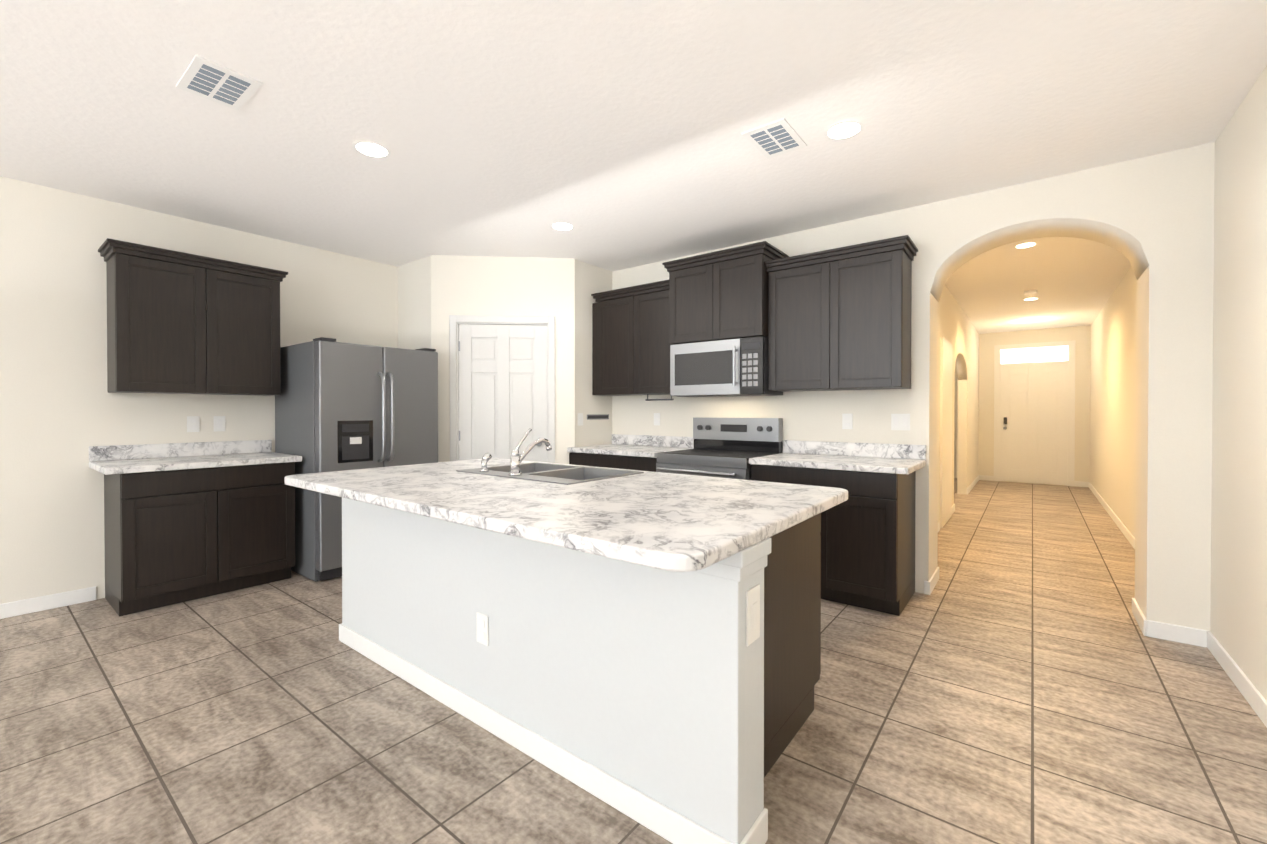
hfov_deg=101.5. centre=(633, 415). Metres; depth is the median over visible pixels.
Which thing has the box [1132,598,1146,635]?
baseboard
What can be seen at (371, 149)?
recessed light
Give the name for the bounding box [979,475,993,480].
baseboard
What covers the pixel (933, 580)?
baseboard
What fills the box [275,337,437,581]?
refrigerator
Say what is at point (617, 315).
upper cabinet
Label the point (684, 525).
island countertop
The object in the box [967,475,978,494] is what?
baseboard
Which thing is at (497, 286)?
wall
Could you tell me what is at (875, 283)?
upper cabinet
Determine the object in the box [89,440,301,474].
countertop
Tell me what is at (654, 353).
upper cabinet
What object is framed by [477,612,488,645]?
outlet
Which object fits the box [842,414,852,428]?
electrical outlet
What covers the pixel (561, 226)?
recessed light
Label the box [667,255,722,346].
upper cabinet
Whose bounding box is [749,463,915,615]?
base cabinet
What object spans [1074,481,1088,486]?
baseboard
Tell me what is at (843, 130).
recessed light
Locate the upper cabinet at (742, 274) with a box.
[719,247,786,339]
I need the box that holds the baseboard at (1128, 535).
[1089,482,1134,548]
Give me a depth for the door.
4.73 m
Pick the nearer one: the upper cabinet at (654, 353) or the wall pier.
the wall pier
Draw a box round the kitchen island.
[339,500,846,843]
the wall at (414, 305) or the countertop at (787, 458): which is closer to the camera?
the countertop at (787, 458)
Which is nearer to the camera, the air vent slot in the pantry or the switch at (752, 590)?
the switch at (752, 590)
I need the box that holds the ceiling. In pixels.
[0,0,1266,333]
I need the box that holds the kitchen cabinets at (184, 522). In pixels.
[89,238,301,615]
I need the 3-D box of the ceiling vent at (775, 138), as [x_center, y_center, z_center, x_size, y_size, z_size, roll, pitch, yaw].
[0.731,-1.424,2.670,0.220,0.009,0.320,0,1,38]
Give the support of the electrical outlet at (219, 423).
attached to the wall at (62, 409)
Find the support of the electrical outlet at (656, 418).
attached to the wall at (811, 415)
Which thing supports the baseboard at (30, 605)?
attached to the wall at (62, 409)
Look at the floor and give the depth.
2.02 m
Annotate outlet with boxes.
[187,416,199,431]
[214,416,224,431]
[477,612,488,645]
[654,413,659,424]
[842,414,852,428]
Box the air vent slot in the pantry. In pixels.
[587,414,608,419]
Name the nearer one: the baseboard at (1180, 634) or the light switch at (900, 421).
the baseboard at (1180, 634)
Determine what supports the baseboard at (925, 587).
attached to the wall at (811, 415)
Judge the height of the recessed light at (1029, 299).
0.001 m
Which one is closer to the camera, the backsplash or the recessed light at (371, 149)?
the recessed light at (371, 149)
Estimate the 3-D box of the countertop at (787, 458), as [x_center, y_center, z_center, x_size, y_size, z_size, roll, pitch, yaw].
[1.397,0.318,3.566,1.003,0.040,0.644,0,1,38]
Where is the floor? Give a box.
[0,478,1266,843]
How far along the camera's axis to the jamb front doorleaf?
8.90 m
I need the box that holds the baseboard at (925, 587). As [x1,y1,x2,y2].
[924,581,927,594]
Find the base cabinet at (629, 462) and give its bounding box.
[567,451,656,471]
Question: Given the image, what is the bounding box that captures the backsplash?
[612,435,925,458]
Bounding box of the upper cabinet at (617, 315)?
[595,291,638,395]
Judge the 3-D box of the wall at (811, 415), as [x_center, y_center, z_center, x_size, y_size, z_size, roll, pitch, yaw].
[1.405,-0.117,4.233,3.960,2.650,0.420,0,1,38]
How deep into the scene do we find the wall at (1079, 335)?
8.96 m
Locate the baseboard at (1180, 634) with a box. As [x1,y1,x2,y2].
[1147,620,1206,646]
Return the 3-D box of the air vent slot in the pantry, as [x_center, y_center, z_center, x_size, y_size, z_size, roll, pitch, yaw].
[-0.344,0.011,5.040,0.004,0.050,0.320,0,1,38]
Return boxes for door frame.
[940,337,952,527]
[994,340,1074,485]
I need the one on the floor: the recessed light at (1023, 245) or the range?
the range
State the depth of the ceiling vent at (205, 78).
2.21 m
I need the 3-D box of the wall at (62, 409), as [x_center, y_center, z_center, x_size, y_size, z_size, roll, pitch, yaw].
[-4.545,-0.101,2.217,0.120,2.650,7.420,0,1,38]
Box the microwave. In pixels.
[670,336,782,396]
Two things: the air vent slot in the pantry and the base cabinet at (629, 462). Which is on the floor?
the base cabinet at (629, 462)
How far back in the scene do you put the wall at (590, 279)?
4.92 m
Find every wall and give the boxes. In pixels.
[0,176,397,603]
[398,256,430,349]
[431,255,574,463]
[575,259,611,446]
[612,156,1149,592]
[938,285,978,521]
[954,325,1090,485]
[1090,65,1266,700]
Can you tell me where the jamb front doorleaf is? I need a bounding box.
[1000,364,1067,484]
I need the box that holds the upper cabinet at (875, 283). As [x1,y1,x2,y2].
[839,243,914,389]
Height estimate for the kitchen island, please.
0.880 m
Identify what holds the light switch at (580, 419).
attached to the wall at (590, 279)
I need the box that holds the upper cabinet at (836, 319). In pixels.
[767,255,838,391]
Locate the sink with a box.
[456,462,643,484]
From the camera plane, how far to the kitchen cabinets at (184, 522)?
3.46 m
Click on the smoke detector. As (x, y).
(1028, 292)
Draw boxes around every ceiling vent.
[176,54,261,110]
[742,118,806,158]
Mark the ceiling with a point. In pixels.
(612, 130)
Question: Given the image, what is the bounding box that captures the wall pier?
[1135,142,1214,630]
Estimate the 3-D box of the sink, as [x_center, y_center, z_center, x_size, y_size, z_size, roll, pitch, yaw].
[-0.450,0.384,2.750,0.840,0.182,0.560,0,1,38]
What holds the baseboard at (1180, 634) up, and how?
attached to the wall pier
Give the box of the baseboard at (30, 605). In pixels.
[0,586,95,618]
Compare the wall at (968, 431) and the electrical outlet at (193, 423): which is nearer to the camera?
the electrical outlet at (193, 423)
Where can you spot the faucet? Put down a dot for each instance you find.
(516, 458)
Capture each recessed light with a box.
[352,141,390,158]
[550,222,574,230]
[824,120,863,140]
[1013,242,1037,248]
[1023,298,1038,300]
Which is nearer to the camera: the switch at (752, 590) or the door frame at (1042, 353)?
the switch at (752, 590)
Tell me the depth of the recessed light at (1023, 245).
4.37 m
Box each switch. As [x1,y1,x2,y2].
[578,413,582,425]
[746,584,759,646]
[891,414,909,429]
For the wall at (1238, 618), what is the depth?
2.44 m
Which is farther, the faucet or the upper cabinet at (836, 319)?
the upper cabinet at (836, 319)
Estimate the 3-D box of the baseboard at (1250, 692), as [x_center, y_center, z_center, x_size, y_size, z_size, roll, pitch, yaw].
[0.393,1.204,-0.692,0.013,0.090,8.630,0,1,38]
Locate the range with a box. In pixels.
[654,417,782,479]
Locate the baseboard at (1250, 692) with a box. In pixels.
[1207,631,1266,727]
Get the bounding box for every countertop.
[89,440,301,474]
[284,456,847,579]
[567,443,693,458]
[749,451,925,474]
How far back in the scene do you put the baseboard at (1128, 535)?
5.73 m
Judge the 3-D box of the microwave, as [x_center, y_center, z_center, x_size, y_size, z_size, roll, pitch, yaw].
[0.732,-0.375,4.186,0.812,0.430,0.456,0,1,38]
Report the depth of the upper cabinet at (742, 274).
3.88 m
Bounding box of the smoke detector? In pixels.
[1024,290,1036,294]
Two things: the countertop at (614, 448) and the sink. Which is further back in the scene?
the countertop at (614, 448)
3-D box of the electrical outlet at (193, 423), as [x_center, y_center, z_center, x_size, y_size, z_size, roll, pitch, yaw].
[-3.239,0.061,3.807,0.008,0.116,0.072,0,1,38]
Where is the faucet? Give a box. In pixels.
[480,428,551,475]
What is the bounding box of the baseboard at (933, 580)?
[928,567,938,594]
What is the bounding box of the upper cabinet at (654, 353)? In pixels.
[639,283,669,394]

